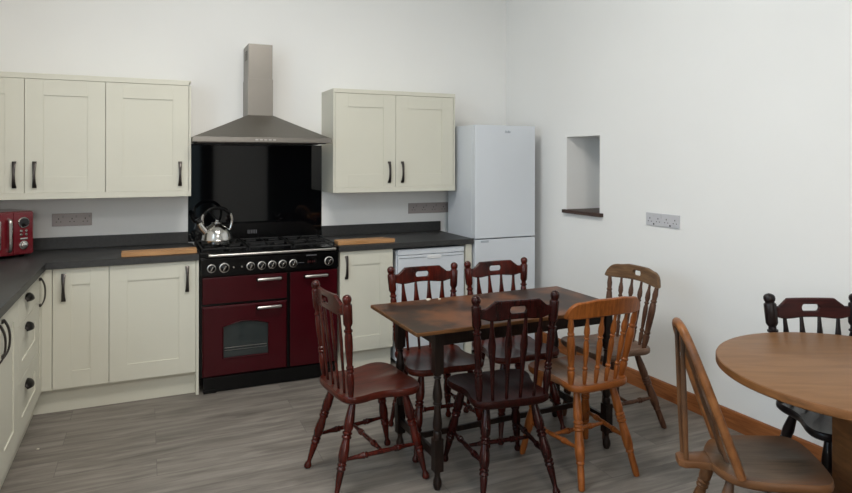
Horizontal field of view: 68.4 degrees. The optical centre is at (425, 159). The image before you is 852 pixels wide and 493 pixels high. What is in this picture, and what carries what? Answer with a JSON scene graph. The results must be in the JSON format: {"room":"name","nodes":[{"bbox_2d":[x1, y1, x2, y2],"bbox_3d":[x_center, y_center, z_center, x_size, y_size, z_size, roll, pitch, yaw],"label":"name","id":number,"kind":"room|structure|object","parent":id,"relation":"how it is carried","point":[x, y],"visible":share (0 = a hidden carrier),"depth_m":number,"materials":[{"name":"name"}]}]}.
{"room":"kitchen","nodes":[
{"label":"kitchen","id":0,"kind":"room"},
{"bbox_2d":[0,0,505,328],"bbox_3d":[-1.025,-0.230,5.012,4.950,3.500,0.200,0,0,-24],"label":"wall","id":1,"kind":"structure","parent":0,"point":[457,47],"depth_m":4.83,"materials":[{"name":"paint"}]},
{"bbox_2d":[0,77,105,193],"bbox_3d":[-2.546,-0.145,4.015,0.898,0.710,0.376,0,0,-24],"label":"upper cabinet","id":2,"kind":"object","parent":1,"relation":"attached to","point":[53,132],"visible":1,"depth_m":3.94,"materials":[{"name":"beige paint"}]},
{"bbox_2d":[0,71,190,85],"bbox_3d":[-2.314,-0.518,4.134,1.419,0.034,0.346,0,0,-24],"label":"crown molding","id":3,"kind":"structure","parent":2,"relation":"attached to","point":[2,74],"depth_m":4.03,"materials":[{"name":"beige paint"}]},
{"bbox_2d":[52,213,91,226],"bbox_3d":[-2.411,0.411,4.277,0.232,0.086,0.012,0,0,-24],"label":"wall socket","id":4,"kind":"object","parent":1,"relation":"attached to","point":[64,219],"visible":1,"depth_m":4.27,"materials":[{"name":"metal"}]},
{"bbox_2d":[33,232,187,250],"bbox_3d":[-2.388,0.568,4.283,1.429,0.081,0.016,0,0,-24],"label":"upstand","id":5,"kind":"object","parent":1,"relation":"attached to","point":[51,243],"visible":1,"depth_m":4.36,"materials":[{"name":"stone"}]},
{"bbox_2d":[106,82,190,195],"bbox_3d":[-1.897,-0.125,4.304,0.518,0.750,0.376,0,0,-24],"label":"upper cabinet","id":6,"kind":"object","parent":1,"relation":"attached to","point":[148,126],"visible":0.99,"depth_m":4.16,"materials":[{"name":"beige paint"}]},
{"bbox_2d":[0,190,188,199],"bbox_3d":[-2.261,0.231,3.994,1.404,0.038,0.043,0,0,-24],"label":"pelmet","id":7,"kind":"object","parent":6,"relation":"attached to","point":[67,195],"visible":1,"depth_m":4.02,"materials":[{"name":"beige paint"}]},
{"bbox_2d":[188,144,321,241],"bbox_3d":[-1.283,0.247,4.780,0.992,0.714,0.008,0,0,-24],"label":"backsplash","id":8,"kind":"structure","parent":1,"relation":"attached to","point":[256,183],"depth_m":4.77,"materials":[{"name":"black glass"}]},
{"bbox_2d":[191,43,330,144],"bbox_3d":[-1.207,-0.471,4.553,0.937,0.722,0.480,0,0,-24],"label":"hood","id":9,"kind":"object","parent":1,"relation":"attached to","point":[258,125],"visible":0.99,"depth_m":4.51,"materials":[{"name":"metal"}]},
{"bbox_2d":[321,221,440,235],"bbox_3d":[-0.353,0.572,5.191,1.042,0.081,0.016,0,0,-24],"label":"upstand","id":10,"kind":"object","parent":1,"relation":"attached to","point":[333,230],"visible":0.87,"depth_m":5.17,"materials":[{"name":"stone"}]},
{"bbox_2d":[322,88,454,192],"bbox_3d":[-0.291,-0.138,5.021,1.014,0.782,0.376,0,0,-24],"label":"upper cabinet","id":11,"kind":"object","parent":1,"relation":"attached to","point":[382,141],"visible":0.99,"depth_m":4.86,"materials":[{"name":"beige paint"}]},
{"bbox_2d":[408,202,447,213],"bbox_3d":[0.017,0.415,5.360,0.365,0.088,0.012,0,0,-24],"label":"wall socket","id":12,"kind":"object","parent":1,"relation":"attached to","point":[435,207],"visible":0.99,"depth_m":5.36,"materials":[{"name":"metal"}]},
{"bbox_2d":[0,350,772,492],"bbox_3d":[1.487,1.584,1.644,6.800,0.120,8.400,0,0,-24],"label":"floor","id":13,"kind":"structure","parent":0,"point":[255,439],"depth_m":3.27,"materials":[{"name":"grey wood"}]},
{"bbox_2d":[0,300,17,482],"bbox_3d":[-2.013,1.010,2.442,0.632,0.717,0.998,0,0,-24],"label":"base cabinet","id":14,"kind":"object","parent":13,"relation":"on","point":[9,320],"visible":0.85,"depth_m":2.82,"materials":[{"name":"beige paint"}]},
{"bbox_2d":[0,411,32,488],"bbox_3d":[-1.977,1.444,2.905,0.020,0.148,1.815,0,0,-24],"label":"plinth","id":15,"kind":"object","parent":13,"relation":"on","point":[31,416],"visible":0.17,"depth_m":3.23,"materials":[{"name":"beige paint"}]},
{"bbox_2d":[18,279,37,442],"bbox_3d":[-2.340,1.009,3.178,0.633,0.717,0.608,0,0,-24],"label":"base cabinet","id":16,"kind":"object","parent":13,"relation":"on","point":[28,302],"visible":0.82,"depth_m":3.23,"materials":[{"name":"beige paint"}]},
{"bbox_2d":[38,269,51,397],"bbox_3d":[-2.489,1.009,3.531,0.650,0.717,0.154,0,0,-24],"label":"base cabinet","id":17,"kind":"object","parent":13,"relation":"on","point":[45,280],"visible":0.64,"depth_m":3.69,"materials":[{"name":"beige paint"}]},
{"bbox_2d":[52,266,108,389],"bbox_3d":[-2.189,1.009,4.030,0.299,0.717,0.622,0,0,-24],"label":"base cabinet","id":18,"kind":"object","parent":13,"relation":"on","point":[80,331],"visible":0.99,"depth_m":3.78,"materials":[{"name":"beige paint"}]},
{"bbox_2d":[33,372,194,414],"bbox_3d":[-1.921,1.444,3.913,0.904,0.148,0.020,0,0,-24],"label":"plinth","id":19,"kind":"object","parent":13,"relation":"on","point":[57,400],"visible":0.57,"depth_m":3.89,"materials":[{"name":"beige paint"}]},
{"bbox_2d":[109,260,198,394],"bbox_3d":[-1.815,1.085,4.197,0.516,0.867,0.622,0,0,-24],"label":"base cabinet","id":20,"kind":"object","parent":13,"relation":"on","point":[154,307],"visible":0.94,"depth_m":3.94,"materials":[{"name":"beige paint"}]},
{"bbox_2d":[0,243,198,318],"bbox_3d":[-1.903,0.630,3.217,1.478,0.039,2.356,0,0,-24],"label":"countertop","id":21,"kind":"structure","parent":20,"relation":"on","point":[18,273],"depth_m":3.81,"materials":[{"name":"stone"}]},
{"bbox_2d":[0,209,32,256],"bbox_3d":[-2.689,0.466,3.844,0.350,0.285,0.420,0,0,33],"label":"microwave","id":22,"kind":"object","parent":21,"relation":"on","point":[16,225],"visible":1,"depth_m":3.87,"materials":[{"name":"red metal"}]},
{"bbox_2d":[121,247,196,256],"bbox_3d":[-1.707,0.595,4.024,0.442,0.029,0.100,0,0,-24],"label":"chopping board","id":23,"kind":"object","parent":21,"relation":"on","point":[186,250],"visible":1,"depth_m":3.99,"materials":[{"name":"brown wood"}]},
{"bbox_2d":[194,221,338,394],"bbox_3d":[-1.141,0.999,4.462,0.919,1.042,0.651,0,0,-24],"label":"range cooker","id":24,"kind":"object","parent":13,"relation":"on","point":[257,325],"visible":0.96,"depth_m":4.21,"materials":[{"name":"red metal"}]},
{"bbox_2d":[195,206,232,245],"bbox_3d":[-1.443,0.453,4.310,0.219,0.260,0.204,0,0,4],"label":"kettle","id":25,"kind":"object","parent":24,"relation":"on","point":[216,233],"visible":1,"depth_m":4.24,"materials":[{"name":"silver metal"}]},
{"bbox_2d":[194,235,338,257],"bbox_3d":[-1.147,0.609,4.476,0.919,0.049,0.580,0,0,-24],"label":"cooktop","id":26,"kind":"object","parent":24,"relation":"in","point":[240,243],"depth_m":4.36,"materials":[{"name":"black metal"}]},
{"bbox_2d":[306,258,316,263],"bbox_3d":[-0.789,0.703,4.318,0.074,0.035,0.003,0,0,-24],"label":"clock","id":27,"kind":"object","parent":24,"relation":"on","point":[308,260],"depth_m":4.32,"materials":[{"name":"black"}]},
{"bbox_2d":[337,249,392,370],"bbox_3d":[-0.538,1.087,4.767,0.401,0.867,0.622,0,0,-24],"label":"base cabinet","id":28,"kind":"object","parent":13,"relation":"on","point":[362,275],"depth_m":4.52,"materials":[{"name":"beige paint"}]},
{"bbox_2d":[322,230,473,251],"bbox_3d":[-0.247,0.633,4.908,1.074,0.039,0.616,0,0,-24],"label":"countertop","id":29,"kind":"structure","parent":28,"relation":"on","point":[420,238],"depth_m":4.79,"materials":[{"name":"stone"}]},
{"bbox_2d":[334,237,394,244],"bbox_3d":[-0.447,0.597,4.584,0.430,0.029,0.103,0,0,-24],"label":"chopping board","id":30,"kind":"object","parent":29,"relation":"on","point":[376,239],"visible":0.95,"depth_m":4.55,"materials":[{"name":"brown wood"}]},
{"bbox_2d":[304,280,429,492],"bbox_3d":[-0.297,1.062,3.053,0.488,0.918,0.438,0,0,-31],"label":"dining chair","id":31,"kind":"object","parent":13,"relation":"on","point":[352,386],"visible":1,"depth_m":2.98,"materials":[{"name":"red wood"}]},
{"bbox_2d":[390,245,463,360],"bbox_3d":[-0.070,1.095,4.975,0.560,0.853,0.566,0,0,-24],"label":"dishwasher","id":32,"kind":"object","parent":13,"relation":"on","point":[444,255],"visible":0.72,"depth_m":4.71,"materials":[{"name":"white metal"}]},
{"bbox_2d":[387,262,489,462],"bbox_3d":[0.051,1.063,3.439,0.438,0.918,0.488,0,0,-22],"label":"dining chair","id":33,"kind":"object","parent":13,"relation":"on","point":[417,360],"visible":0.6,"depth_m":3.51,"materials":[{"name":"red wood"}]},
{"bbox_2d":[460,244,471,353],"bbox_3d":[0.210,1.089,5.119,0.052,0.867,0.588,0,0,-24],"label":"end panel","id":34,"kind":"object","parent":13,"relation":"on","point":[467,251],"visible":0.2,"depth_m":4.85,"materials":[{"name":"beige paint"}]},
{"bbox_2d":[448,125,534,351],"bbox_3d":[0.534,0.627,5.177,0.550,1.790,0.479,0,0,-24],"label":"freezer","id":35,"kind":"object","parent":13,"relation":"on","point":[492,202],"visible":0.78,"depth_m":4.97,"materials":[{"name":"white metal"}]},
{"bbox_2d":[371,286,612,490],"bbox_3d":[0.373,1.142,3.261,1.190,0.760,0.594,0,0,-25],"label":"dining table","id":36,"kind":"object","parent":13,"relation":"on","point":[447,320],"visible":0.66,"depth_m":3.16,"materials":[{"name":"brown wood"}]},
{"bbox_2d":[444,290,560,492],"bbox_3d":[0.355,1.063,3.009,0.438,0.918,0.488,0,0,-17],"label":"dining chair","id":37,"kind":"object","parent":13,"relation":"on","point":[507,387],"visible":1,"depth_m":2.87,"materials":[{"name":"brown wood"}]},
{"bbox_2d":[463,257,565,444],"bbox_3d":[0.496,1.063,3.637,0.438,0.918,0.488,0,0,-23],"label":"dining chair","id":38,"kind":"object","parent":13,"relation":"on","point":[507,267],"visible":0.36,"depth_m":3.71,"materials":[{"name":"red wood"}]},
{"bbox_2d":[520,296,639,491],"bbox_3d":[0.774,1.087,3.141,0.440,0.872,0.468,0,0,-25],"label":"dining chair","id":39,"kind":"object","parent":13,"relation":"on","point":[578,374],"visible":0.97,"depth_m":3.01,"materials":[{"name":"brown wood"}]},
{"bbox_2d":[561,264,666,439],"bbox_3d":[1.071,1.078,3.642,0.470,0.890,0.440,0,0,-24],"label":"dining chair","id":40,"kind":"object","parent":13,"relation":"on","point":[648,276],"visible":0.52,"depth_m":3.60,"materials":[{"name":"brown wood"}]},
{"bbox_2d":[672,317,834,492],"bbox_3d":[1.176,1.061,2.311,0.501,0.926,0.413,0,0,10],"label":"chair","id":41,"kind":"object","parent":13,"relation":"on","point":[775,464],"visible":1,"depth_m":2.29,"materials":[{"name":"brown wood"}]},
{"bbox_2d":[716,332,851,492],"bbox_3d":[1.599,1.144,2.283,0.992,0.760,0.992,0,0,1],"label":"round table","id":42,"kind":"object","parent":13,"relation":"on","point":[812,372],"visible":1,"depth_m":2.31,"materials":[{"name":"brown wood"}]},
{"bbox_2d":[763,293,851,492],"bbox_3d":[1.749,1.065,2.659,0.440,0.918,0.488,0,0,-1],"label":"dining chair","id":43,"kind":"object","parent":13,"relation":"on","point":[818,426],"visible":0.38,"depth_m":2.82,"materials":[{"name":"brown wood"}]},
{"bbox_2d":[506,0,851,446],"bbox_3d":[2.144,-0.225,3.359,0.550,3.500,5.418,0,0,-26],"label":"wall","id":44,"kind":"structure","parent":0,"point":[732,119],"depth_m":3.81,"materials":[{"name":"paint"}]},
{"bbox_2d":[562,208,602,216],"bbox_3d":[1.350,0.404,4.795,0.436,0.028,0.439,0,0,-24],"label":"sill","id":45,"kind":"structure","parent":44,"relation":"attached to","point":[595,212],"depth_m":4.75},
{"bbox_2d":[646,212,679,228],"bbox_3d":[1.517,0.390,4.012,0.012,0.082,0.273,0,0,-26],"label":"wall socket","id":46,"kind":"object","parent":44,"relation":"attached to","point":[655,219],"visible":1,"depth_m":4.00,"materials":[{"name":"grey metal"}]},
{"bbox_2d":[535,332,822,461],"bbox_3d":[1.881,1.473,3.243,0.018,0.103,5.403,0,0,-26],"label":"baseboard","id":47,"kind":"structure","parent":44,"relation":"attached to","point":[739,422],"depth_m":3.58,"materials":[{"name":"brown wood"}]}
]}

